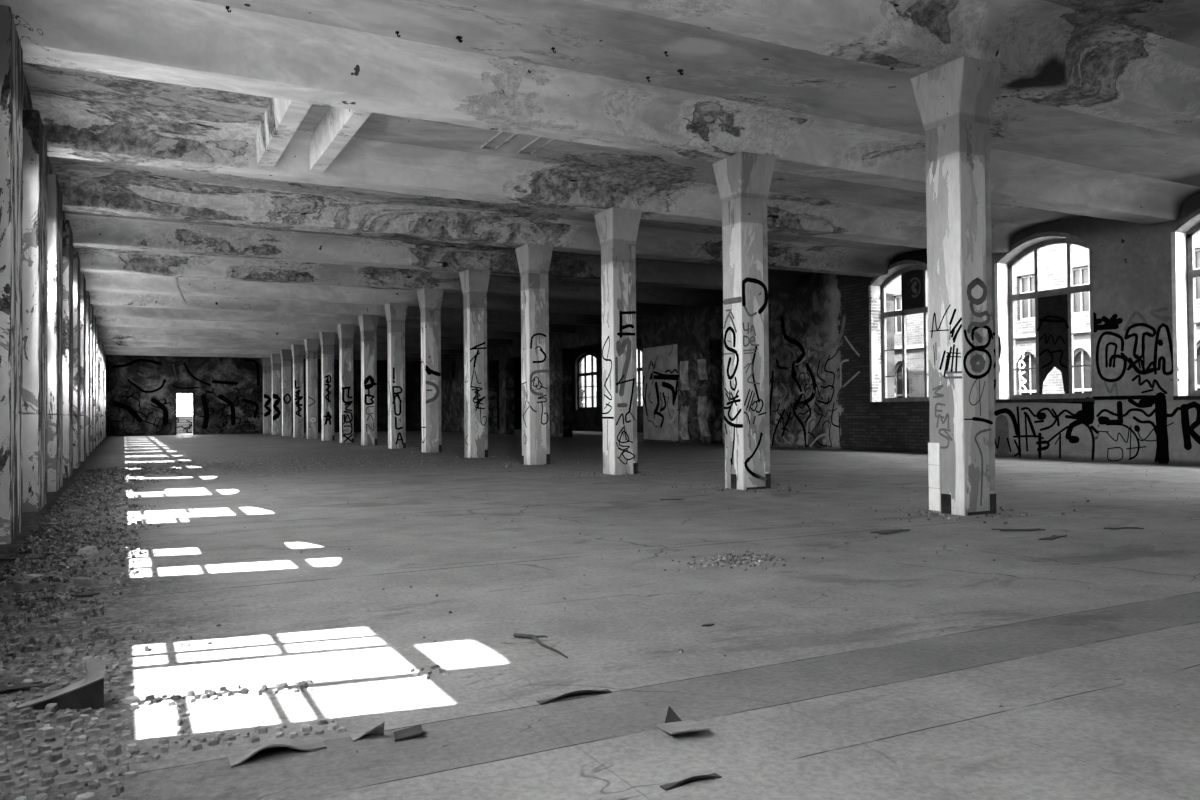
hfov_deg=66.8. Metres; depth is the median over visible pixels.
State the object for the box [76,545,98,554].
fragment
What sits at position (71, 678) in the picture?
chunk
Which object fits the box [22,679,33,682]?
chunk
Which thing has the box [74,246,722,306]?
ceiling beam
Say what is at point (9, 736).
chunk
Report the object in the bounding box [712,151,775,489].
square column
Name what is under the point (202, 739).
chunk
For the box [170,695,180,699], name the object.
chunk
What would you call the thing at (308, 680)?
chunk
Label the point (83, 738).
chunk
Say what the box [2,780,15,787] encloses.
chunk
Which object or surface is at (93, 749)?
chunk
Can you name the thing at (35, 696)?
chunk
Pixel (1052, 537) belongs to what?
scrap
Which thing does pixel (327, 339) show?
square column
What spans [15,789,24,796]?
chunk
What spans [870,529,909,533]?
scrap
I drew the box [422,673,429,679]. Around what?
chunk
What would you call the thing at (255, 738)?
chunk
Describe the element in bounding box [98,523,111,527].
fragment
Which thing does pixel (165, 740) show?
chunk
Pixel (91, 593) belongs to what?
scrap
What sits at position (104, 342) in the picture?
ceiling beam
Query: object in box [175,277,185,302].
hanging lath
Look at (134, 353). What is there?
ceiling beam
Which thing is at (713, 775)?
scrap
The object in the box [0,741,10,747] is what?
chunk
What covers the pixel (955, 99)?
square column
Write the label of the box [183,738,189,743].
chunk
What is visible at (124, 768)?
chunk
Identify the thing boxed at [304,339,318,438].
square column
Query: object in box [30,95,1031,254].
ceiling beam
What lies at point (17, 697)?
chunk
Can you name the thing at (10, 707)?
chunk
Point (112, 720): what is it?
chunk
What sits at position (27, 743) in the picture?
chunk
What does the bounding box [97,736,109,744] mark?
chunk
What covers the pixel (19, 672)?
chunk
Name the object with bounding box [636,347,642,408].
window
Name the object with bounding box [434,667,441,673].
chunk
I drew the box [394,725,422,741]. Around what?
shard
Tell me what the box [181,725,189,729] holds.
chunk
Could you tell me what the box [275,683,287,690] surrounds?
chunk
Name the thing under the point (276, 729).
chunk
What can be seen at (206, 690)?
chunk
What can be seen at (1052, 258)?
brick building
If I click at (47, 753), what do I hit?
chunk
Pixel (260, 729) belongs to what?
chunk
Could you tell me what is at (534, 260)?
square column
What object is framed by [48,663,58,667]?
chunk
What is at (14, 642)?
rubble
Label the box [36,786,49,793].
chunk
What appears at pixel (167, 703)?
chunk
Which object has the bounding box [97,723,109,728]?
chunk
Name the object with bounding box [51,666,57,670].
chunk
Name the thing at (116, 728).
chunk
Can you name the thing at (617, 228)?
square column
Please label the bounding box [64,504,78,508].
fragment
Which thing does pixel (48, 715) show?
chunk
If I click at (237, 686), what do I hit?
chunk
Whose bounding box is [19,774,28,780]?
chunk
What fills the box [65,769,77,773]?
chunk
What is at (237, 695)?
chunk
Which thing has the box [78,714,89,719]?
chunk
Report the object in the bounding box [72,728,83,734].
chunk
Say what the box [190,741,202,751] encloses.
chunk
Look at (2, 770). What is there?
chunk
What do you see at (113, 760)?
chunk
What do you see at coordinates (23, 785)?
chunk
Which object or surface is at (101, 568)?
fragment
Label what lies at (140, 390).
wall
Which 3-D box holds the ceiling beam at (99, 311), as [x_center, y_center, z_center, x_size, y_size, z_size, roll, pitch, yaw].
[-8.757,-2.969,33.439,17.470,0.436,1.150,0,-1,-28]
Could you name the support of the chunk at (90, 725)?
on the floor
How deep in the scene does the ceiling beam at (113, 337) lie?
40.87 m
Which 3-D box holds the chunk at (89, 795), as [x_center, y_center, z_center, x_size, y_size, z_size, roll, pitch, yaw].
[-1.346,1.040,2.382,0.060,0.013,0.040,-1,-1,12]
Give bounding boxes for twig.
[514,633,567,657]
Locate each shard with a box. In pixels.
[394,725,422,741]
[665,706,681,722]
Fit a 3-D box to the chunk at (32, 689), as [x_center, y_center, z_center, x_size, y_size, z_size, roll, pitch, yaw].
[-2.067,1.059,3.324,0.037,0.015,0.024,-1,-1,4]
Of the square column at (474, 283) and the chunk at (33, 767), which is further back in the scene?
the square column at (474, 283)
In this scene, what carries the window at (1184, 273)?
in the wall at (819, 356)
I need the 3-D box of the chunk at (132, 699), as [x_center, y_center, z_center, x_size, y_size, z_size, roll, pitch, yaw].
[-1.645,1.052,3.195,0.064,0.017,0.031,0,-1,-20]
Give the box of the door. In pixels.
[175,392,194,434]
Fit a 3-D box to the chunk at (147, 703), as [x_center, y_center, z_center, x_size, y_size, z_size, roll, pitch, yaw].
[-1.572,1.054,3.164,0.023,0.012,0.027,0,-1,-22]
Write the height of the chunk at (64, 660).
0.017 m
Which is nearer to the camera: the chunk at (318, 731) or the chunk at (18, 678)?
the chunk at (318, 731)
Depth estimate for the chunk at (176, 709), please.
3.08 m
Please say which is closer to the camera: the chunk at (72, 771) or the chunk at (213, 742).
the chunk at (72, 771)
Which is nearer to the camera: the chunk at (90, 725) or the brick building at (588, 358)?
the chunk at (90, 725)
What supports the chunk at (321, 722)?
on the floor
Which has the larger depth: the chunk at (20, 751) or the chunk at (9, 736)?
the chunk at (9, 736)
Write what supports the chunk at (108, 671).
on the floor
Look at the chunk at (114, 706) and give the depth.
3.13 m
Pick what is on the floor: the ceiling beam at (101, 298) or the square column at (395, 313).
the square column at (395, 313)
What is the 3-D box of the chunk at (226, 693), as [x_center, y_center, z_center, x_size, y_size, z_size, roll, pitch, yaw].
[-1.339,1.052,3.269,0.033,0.014,0.053,0,-1,-13]
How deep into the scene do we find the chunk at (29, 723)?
2.94 m
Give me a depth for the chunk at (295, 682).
3.39 m
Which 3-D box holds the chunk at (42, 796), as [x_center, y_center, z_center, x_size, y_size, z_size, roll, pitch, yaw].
[-1.468,1.042,2.389,0.026,0.012,0.039,-1,-1,3]
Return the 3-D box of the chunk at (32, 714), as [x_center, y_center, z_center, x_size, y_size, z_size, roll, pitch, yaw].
[-1.906,1.054,3.062,0.022,0.014,0.036,0,-1,-6]
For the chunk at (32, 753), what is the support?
on the floor
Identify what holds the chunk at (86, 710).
on the floor
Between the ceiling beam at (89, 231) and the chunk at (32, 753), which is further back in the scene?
the ceiling beam at (89, 231)
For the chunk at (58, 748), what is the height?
0.010 m
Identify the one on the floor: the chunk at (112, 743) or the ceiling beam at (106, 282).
the chunk at (112, 743)
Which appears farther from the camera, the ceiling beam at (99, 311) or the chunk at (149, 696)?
the ceiling beam at (99, 311)
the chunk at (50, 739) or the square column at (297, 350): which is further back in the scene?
the square column at (297, 350)
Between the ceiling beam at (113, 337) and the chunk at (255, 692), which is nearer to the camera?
the chunk at (255, 692)
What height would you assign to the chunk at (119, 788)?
0.016 m
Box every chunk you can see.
[0,711,7,716]
[0,728,7,735]
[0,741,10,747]
[0,751,7,759]
[0,769,9,773]
[0,773,11,780]
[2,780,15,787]
[3,731,19,740]
[5,746,13,750]
[6,702,17,711]
[10,758,26,767]
[11,719,21,723]
[13,674,26,681]
[13,713,21,718]
[13,749,24,755]
[13,783,29,789]
[14,719,35,728]
[15,696,24,699]
[15,769,23,776]
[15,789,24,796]
[15,796,26,799]
[16,670,22,674]
[17,707,31,713]
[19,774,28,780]
[21,664,34,667]
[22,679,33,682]
[22,728,35,733]
[22,740,31,747]
[27,736,35,741]
[27,778,36,783]
[28,749,40,756]
[28,765,40,769]
[29,687,39,692]
[29,711,38,716]
[32,694,42,698]
[32,756,40,760]
[34,793,47,799]
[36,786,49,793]
[37,726,54,736]
[37,744,50,750]
[40,767,58,777]
[41,712,54,719]
[41,778,53,785]
[42,687,50,691]
[42,751,52,756]
[44,703,58,713]
[44,737,55,741]
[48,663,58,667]
[49,751,62,761]
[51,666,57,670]
[51,746,62,750]
[53,759,70,767]
[54,714,71,723]
[55,671,63,675]
[55,725,64,729]
[55,780,78,788]
[56,794,65,799]
[60,657,70,663]
[62,710,72,714]
[63,662,71,666]
[64,736,72,741]
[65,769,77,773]
[67,742,87,750]
[69,676,77,680]
[71,719,82,726]
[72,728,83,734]
[74,666,82,670]
[74,752,86,758]
[75,792,96,799]
[76,770,91,777]
[77,735,87,741]
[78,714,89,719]
[79,707,92,714]
[81,656,92,662]
[83,762,93,768]
[85,728,102,736]
[85,753,97,760]
[87,722,94,728]
[89,747,100,752]
[89,782,100,789]
[90,717,98,722]
[95,709,104,715]
[96,764,106,772]
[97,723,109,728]
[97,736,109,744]
[103,745,121,757]
[104,669,112,674]
[104,691,109,697]
[104,772,113,777]
[106,712,120,719]
[106,741,121,747]
[107,757,119,763]
[108,704,118,708]
[108,718,118,724]
[108,781,122,787]
[109,680,120,685]
[111,664,118,668]
[111,677,124,680]
[111,726,123,730]
[114,693,124,698]
[115,784,123,793]
[117,690,127,693]
[120,733,129,739]
[120,765,128,772]
[121,659,132,662]
[121,730,130,734]
[122,670,132,674]
[122,684,134,689]
[122,696,140,703]
[122,719,130,723]
[124,771,137,778]
[126,743,137,750]
[128,703,138,709]
[130,749,139,754]
[133,755,146,761]
[139,751,148,754]
[144,701,151,705]
[145,694,154,699]
[150,753,159,760]
[153,697,162,702]
[157,746,167,752]
[158,738,169,743]
[160,700,175,706]
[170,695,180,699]
[172,707,181,712]
[173,719,182,725]
[173,728,185,734]
[178,711,189,716]
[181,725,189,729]
[181,742,186,748]
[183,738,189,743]
[185,690,193,694]
[186,696,195,702]
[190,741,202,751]
[196,735,205,742]
[200,693,208,698]
[204,688,211,692]
[207,739,218,745]
[209,690,215,695]
[215,686,226,691]
[215,732,224,736]
[221,690,231,696]
[222,741,231,746]
[223,735,235,740]
[232,684,239,688]
[233,693,242,698]
[248,689,261,696]
[249,735,259,742]
[254,725,267,733]
[274,726,281,732]
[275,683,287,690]
[275,731,283,737]
[289,731,297,737]
[292,680,299,684]
[296,680,307,688]
[296,723,311,731]
[305,677,312,683]
[314,728,323,734]
[317,719,327,724]
[327,722,337,729]
[335,726,345,732]
[407,667,413,672]
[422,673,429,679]
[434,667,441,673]
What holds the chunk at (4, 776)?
on the floor
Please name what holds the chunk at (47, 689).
on the floor
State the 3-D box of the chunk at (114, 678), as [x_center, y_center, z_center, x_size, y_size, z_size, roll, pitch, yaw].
[-1.831,1.060,3.460,0.035,0.012,0.052,-1,-1,43]
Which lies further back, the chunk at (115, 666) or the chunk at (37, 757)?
the chunk at (115, 666)
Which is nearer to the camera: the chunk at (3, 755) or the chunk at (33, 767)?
the chunk at (33, 767)
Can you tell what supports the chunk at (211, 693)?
on the floor
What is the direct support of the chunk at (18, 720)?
on the floor
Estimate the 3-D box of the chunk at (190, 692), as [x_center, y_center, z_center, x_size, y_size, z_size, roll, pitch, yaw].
[-1.480,1.052,3.281,0.029,0.017,0.032,0,-1,-12]
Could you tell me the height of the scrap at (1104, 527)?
0.014 m
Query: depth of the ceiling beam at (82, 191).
16.42 m
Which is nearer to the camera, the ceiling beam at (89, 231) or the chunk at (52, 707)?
the chunk at (52, 707)
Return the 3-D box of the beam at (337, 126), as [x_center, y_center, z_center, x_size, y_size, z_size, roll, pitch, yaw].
[-3.237,-3.360,11.255,0.269,0.386,2.882,0,-1,-28]
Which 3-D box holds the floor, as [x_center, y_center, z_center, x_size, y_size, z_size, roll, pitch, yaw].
[-2.186,1.576,28.181,24.520,0.300,58.600,0,-1,-28]
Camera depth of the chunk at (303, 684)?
3.35 m
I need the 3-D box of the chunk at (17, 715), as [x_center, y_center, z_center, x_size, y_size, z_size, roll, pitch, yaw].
[-1.952,1.056,3.045,0.020,0.010,0.030,-1,-1,13]
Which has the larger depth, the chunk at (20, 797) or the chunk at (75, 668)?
the chunk at (75, 668)
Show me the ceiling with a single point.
(586, 37)
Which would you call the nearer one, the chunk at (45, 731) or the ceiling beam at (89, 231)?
the chunk at (45, 731)
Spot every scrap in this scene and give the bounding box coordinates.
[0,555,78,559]
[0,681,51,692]
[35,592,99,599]
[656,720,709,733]
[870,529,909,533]
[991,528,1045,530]
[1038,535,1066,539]
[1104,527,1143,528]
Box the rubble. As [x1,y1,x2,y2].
[0,441,1189,794]
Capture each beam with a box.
[0,0,1199,225]
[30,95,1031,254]
[51,167,903,276]
[64,213,806,293]
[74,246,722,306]
[81,272,667,317]
[89,291,601,325]
[93,305,576,333]
[96,317,520,339]
[98,326,512,344]
[100,334,463,349]
[102,340,463,353]
[104,346,444,357]
[105,351,420,360]
[256,98,311,166]
[309,106,371,171]
[584,0,1199,139]
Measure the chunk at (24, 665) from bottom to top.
0.012 m
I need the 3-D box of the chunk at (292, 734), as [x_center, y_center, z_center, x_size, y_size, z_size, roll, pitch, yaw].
[-0.955,1.043,2.839,0.026,0.012,0.036,-1,-1,21]
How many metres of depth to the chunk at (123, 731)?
2.87 m
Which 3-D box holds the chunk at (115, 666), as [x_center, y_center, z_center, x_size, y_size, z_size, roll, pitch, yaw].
[-1.935,1.063,3.630,0.030,0.014,0.028,0,-1,-29]
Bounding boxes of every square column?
[261,357,271,433]
[270,354,280,434]
[280,349,291,435]
[291,344,304,436]
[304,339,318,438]
[319,332,335,440]
[337,324,354,442]
[358,315,378,445]
[384,303,407,448]
[417,288,443,452]
[459,269,490,457]
[515,243,552,464]
[594,207,641,474]
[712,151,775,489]
[910,56,1002,515]
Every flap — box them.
[227,736,326,766]
[349,722,384,740]
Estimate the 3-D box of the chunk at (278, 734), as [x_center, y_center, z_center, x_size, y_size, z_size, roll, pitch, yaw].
[-1.002,1.044,2.845,0.028,0.012,0.033,0,-1,-34]
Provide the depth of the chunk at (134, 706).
3.11 m
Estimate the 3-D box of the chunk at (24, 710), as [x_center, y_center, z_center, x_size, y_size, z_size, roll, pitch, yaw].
[-1.952,1.055,3.095,0.034,0.014,0.050,-1,-1,21]
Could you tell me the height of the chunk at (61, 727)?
0.009 m
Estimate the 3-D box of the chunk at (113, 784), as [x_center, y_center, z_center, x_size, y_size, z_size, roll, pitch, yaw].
[-1.316,1.043,2.472,0.036,0.008,0.022,0,-1,-37]
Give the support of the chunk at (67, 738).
on the floor
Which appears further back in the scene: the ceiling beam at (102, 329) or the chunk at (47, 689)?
the ceiling beam at (102, 329)
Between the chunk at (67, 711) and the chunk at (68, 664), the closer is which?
the chunk at (67, 711)
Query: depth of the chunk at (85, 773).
2.54 m
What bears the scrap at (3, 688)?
on the floor
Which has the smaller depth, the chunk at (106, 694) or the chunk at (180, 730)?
the chunk at (180, 730)
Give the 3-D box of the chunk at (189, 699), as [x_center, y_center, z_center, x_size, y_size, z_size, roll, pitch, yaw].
[-1.440,1.050,3.196,0.038,0.018,0.033,-1,-1,21]
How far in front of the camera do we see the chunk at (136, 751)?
2.71 m
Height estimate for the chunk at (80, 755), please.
0.012 m
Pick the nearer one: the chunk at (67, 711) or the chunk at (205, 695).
the chunk at (67, 711)
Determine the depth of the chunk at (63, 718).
2.99 m
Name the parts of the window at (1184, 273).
sill, frame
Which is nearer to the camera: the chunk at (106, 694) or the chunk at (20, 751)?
the chunk at (20, 751)
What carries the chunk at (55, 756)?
on the floor
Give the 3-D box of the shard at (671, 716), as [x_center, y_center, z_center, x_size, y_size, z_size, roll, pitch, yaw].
[0.228,1.018,2.945,0.065,0.044,0.040,0,-1,-28]
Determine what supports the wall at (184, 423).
on the ground
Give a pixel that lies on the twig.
(535, 637)
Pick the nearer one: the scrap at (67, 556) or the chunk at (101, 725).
the chunk at (101, 725)
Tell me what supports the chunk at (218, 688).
on the floor
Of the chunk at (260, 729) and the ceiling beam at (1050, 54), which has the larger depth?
the ceiling beam at (1050, 54)
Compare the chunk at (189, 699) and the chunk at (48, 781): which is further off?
the chunk at (189, 699)
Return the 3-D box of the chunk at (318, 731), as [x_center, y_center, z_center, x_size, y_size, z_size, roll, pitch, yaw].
[-0.882,1.044,2.863,0.028,0.011,0.031,-1,-1,25]
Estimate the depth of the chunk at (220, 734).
2.84 m
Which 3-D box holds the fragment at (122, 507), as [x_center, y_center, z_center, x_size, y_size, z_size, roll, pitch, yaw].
[-5.188,1.169,9.881,0.143,0.039,0.090,0,-1,-11]
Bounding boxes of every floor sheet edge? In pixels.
[536,689,611,703]
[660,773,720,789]
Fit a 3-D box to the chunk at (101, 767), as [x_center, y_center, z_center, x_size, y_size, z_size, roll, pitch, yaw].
[-1.415,1.042,2.579,0.020,0.015,0.042,0,-1,-13]
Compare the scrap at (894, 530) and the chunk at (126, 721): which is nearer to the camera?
the chunk at (126, 721)
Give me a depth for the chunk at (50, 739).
2.81 m
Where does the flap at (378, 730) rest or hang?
on the floor
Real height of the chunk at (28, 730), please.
0.010 m
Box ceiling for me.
[23,0,1199,300]
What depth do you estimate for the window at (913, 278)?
22.30 m
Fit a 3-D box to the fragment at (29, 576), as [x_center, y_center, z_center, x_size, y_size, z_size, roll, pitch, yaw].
[-3.542,1.104,5.707,0.109,0.019,0.080,-1,-1,8]
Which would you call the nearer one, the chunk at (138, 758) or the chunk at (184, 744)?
the chunk at (138, 758)
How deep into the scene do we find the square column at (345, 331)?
33.18 m
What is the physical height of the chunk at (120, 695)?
0.011 m
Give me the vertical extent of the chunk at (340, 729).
0.014 m
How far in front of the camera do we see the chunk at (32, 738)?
2.82 m
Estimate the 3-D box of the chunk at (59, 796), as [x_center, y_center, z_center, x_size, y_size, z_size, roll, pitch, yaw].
[-1.418,1.043,2.393,0.029,0.008,0.020,-1,-1,30]
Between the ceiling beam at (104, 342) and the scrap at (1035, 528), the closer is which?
the scrap at (1035, 528)
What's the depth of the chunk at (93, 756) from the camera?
2.66 m
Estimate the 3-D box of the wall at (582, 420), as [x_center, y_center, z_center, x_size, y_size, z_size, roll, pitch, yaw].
[-0.214,-0.741,43.880,6.450,4.750,32.100,0,-1,-28]
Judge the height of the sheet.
0.142 m
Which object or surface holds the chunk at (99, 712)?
on the floor
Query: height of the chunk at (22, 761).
0.013 m
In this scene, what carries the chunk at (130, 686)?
on the floor
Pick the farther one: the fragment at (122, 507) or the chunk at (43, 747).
the fragment at (122, 507)
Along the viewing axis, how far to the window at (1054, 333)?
18.80 m
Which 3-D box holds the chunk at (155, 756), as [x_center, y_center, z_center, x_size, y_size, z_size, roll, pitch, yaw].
[-1.304,1.045,2.666,0.026,0.010,0.037,0,-1,-20]
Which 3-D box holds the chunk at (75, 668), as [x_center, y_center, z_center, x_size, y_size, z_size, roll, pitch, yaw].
[-2.065,1.063,3.603,0.031,0.016,0.027,0,-1,-27]
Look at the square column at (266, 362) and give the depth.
51.51 m
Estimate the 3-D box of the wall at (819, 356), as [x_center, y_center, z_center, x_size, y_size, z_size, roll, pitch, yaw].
[2.773,-0.938,30.657,0.530,4.791,58.300,0,-1,-28]
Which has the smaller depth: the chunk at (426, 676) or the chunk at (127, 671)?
the chunk at (426, 676)
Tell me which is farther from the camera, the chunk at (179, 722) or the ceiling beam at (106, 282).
the ceiling beam at (106, 282)
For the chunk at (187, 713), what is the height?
0.011 m
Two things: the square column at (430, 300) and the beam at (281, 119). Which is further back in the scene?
the square column at (430, 300)
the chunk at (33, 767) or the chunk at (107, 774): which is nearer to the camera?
the chunk at (107, 774)
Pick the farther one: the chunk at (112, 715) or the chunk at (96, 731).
the chunk at (112, 715)
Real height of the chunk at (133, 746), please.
0.015 m
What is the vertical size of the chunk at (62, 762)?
0.016 m
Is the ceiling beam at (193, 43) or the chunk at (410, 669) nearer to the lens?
the chunk at (410, 669)
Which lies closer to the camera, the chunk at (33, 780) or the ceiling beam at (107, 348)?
the chunk at (33, 780)
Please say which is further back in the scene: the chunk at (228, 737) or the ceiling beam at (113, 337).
the ceiling beam at (113, 337)
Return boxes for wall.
[0,5,105,544]
[106,355,520,435]
[177,416,192,433]
[441,193,1199,465]
[521,301,894,434]
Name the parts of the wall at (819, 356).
plaster panel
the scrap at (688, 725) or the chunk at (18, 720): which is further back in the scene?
the chunk at (18, 720)
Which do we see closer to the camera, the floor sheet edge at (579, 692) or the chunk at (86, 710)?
the chunk at (86, 710)
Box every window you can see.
[578,353,596,409]
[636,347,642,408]
[869,260,929,404]
[994,232,1094,402]
[1171,208,1199,399]
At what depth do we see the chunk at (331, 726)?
2.90 m
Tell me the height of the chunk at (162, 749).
0.016 m
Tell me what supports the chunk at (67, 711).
on the floor
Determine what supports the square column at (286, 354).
on the floor
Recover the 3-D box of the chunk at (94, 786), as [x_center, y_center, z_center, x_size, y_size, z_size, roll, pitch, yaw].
[-1.368,1.042,2.462,0.029,0.012,0.031,-1,-1,0]
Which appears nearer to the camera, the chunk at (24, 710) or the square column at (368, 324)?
the chunk at (24, 710)
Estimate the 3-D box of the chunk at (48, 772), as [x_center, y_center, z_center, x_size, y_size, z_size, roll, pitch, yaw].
[-1.542,1.042,2.548,0.056,0.017,0.041,-1,-1,40]
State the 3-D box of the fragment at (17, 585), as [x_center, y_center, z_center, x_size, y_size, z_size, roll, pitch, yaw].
[-3.392,1.083,5.334,0.091,0.048,0.186,0,-1,-35]
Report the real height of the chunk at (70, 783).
0.013 m
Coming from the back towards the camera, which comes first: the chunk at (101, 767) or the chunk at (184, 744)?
the chunk at (184, 744)
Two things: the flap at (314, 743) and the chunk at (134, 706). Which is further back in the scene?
the chunk at (134, 706)
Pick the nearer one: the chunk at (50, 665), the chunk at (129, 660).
the chunk at (50, 665)
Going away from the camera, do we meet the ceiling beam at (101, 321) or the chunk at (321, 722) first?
the chunk at (321, 722)
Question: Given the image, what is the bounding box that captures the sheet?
[15,658,104,708]
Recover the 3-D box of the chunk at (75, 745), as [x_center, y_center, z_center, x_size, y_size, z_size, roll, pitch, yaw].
[-1.585,1.048,2.759,0.058,0.013,0.041,0,-1,-30]
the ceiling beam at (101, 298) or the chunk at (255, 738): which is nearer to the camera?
the chunk at (255, 738)
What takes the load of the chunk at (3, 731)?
on the floor
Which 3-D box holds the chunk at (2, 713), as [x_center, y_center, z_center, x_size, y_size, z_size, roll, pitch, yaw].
[-2.015,1.056,3.063,0.025,0.013,0.029,-1,-1,34]
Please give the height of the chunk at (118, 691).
0.013 m
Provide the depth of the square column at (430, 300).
24.00 m
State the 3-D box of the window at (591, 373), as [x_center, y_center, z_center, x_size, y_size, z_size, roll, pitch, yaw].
[-0.624,-1.057,51.179,0.100,3.200,2.600,0,-1,-28]
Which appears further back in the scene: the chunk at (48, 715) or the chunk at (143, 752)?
the chunk at (48, 715)
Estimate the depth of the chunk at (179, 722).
2.95 m
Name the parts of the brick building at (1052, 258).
pane, pane, pane, pane, pane, pane, pane, pane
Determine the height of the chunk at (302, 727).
0.016 m
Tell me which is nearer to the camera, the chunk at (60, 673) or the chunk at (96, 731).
the chunk at (96, 731)
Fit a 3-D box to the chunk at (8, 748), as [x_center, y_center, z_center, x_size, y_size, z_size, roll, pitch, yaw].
[-1.782,1.051,2.748,0.022,0.010,0.034,0,-1,-44]
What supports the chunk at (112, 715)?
on the floor
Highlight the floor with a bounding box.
[0,429,1199,799]
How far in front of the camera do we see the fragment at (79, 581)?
5.40 m
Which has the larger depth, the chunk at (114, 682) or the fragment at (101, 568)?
the fragment at (101, 568)
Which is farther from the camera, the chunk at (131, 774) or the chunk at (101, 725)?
the chunk at (101, 725)
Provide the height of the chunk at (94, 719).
0.013 m
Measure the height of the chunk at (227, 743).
0.010 m
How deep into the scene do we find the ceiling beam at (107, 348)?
46.99 m
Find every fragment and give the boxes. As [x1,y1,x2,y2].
[12,580,30,590]
[25,574,41,578]
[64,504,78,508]
[72,577,99,586]
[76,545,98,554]
[92,566,105,570]
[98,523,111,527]
[115,506,128,509]
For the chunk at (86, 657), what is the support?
on the floor
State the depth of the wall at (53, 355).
9.75 m
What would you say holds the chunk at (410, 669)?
on the floor
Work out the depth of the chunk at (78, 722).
2.95 m
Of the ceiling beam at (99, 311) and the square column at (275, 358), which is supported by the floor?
the square column at (275, 358)
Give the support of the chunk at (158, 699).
on the floor
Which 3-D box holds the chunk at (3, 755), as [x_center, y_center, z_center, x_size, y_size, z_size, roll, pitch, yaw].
[-1.769,1.047,2.679,0.045,0.015,0.038,0,-1,-36]
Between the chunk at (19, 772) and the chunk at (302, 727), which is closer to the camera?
the chunk at (19, 772)
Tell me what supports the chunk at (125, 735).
on the floor
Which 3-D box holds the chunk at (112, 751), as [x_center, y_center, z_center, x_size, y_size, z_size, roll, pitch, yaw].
[-1.450,1.040,2.695,0.048,0.025,0.044,0,-1,-3]
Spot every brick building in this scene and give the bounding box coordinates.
[582,349,642,406]
[886,232,1199,397]
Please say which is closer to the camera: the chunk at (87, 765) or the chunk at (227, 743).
the chunk at (87, 765)

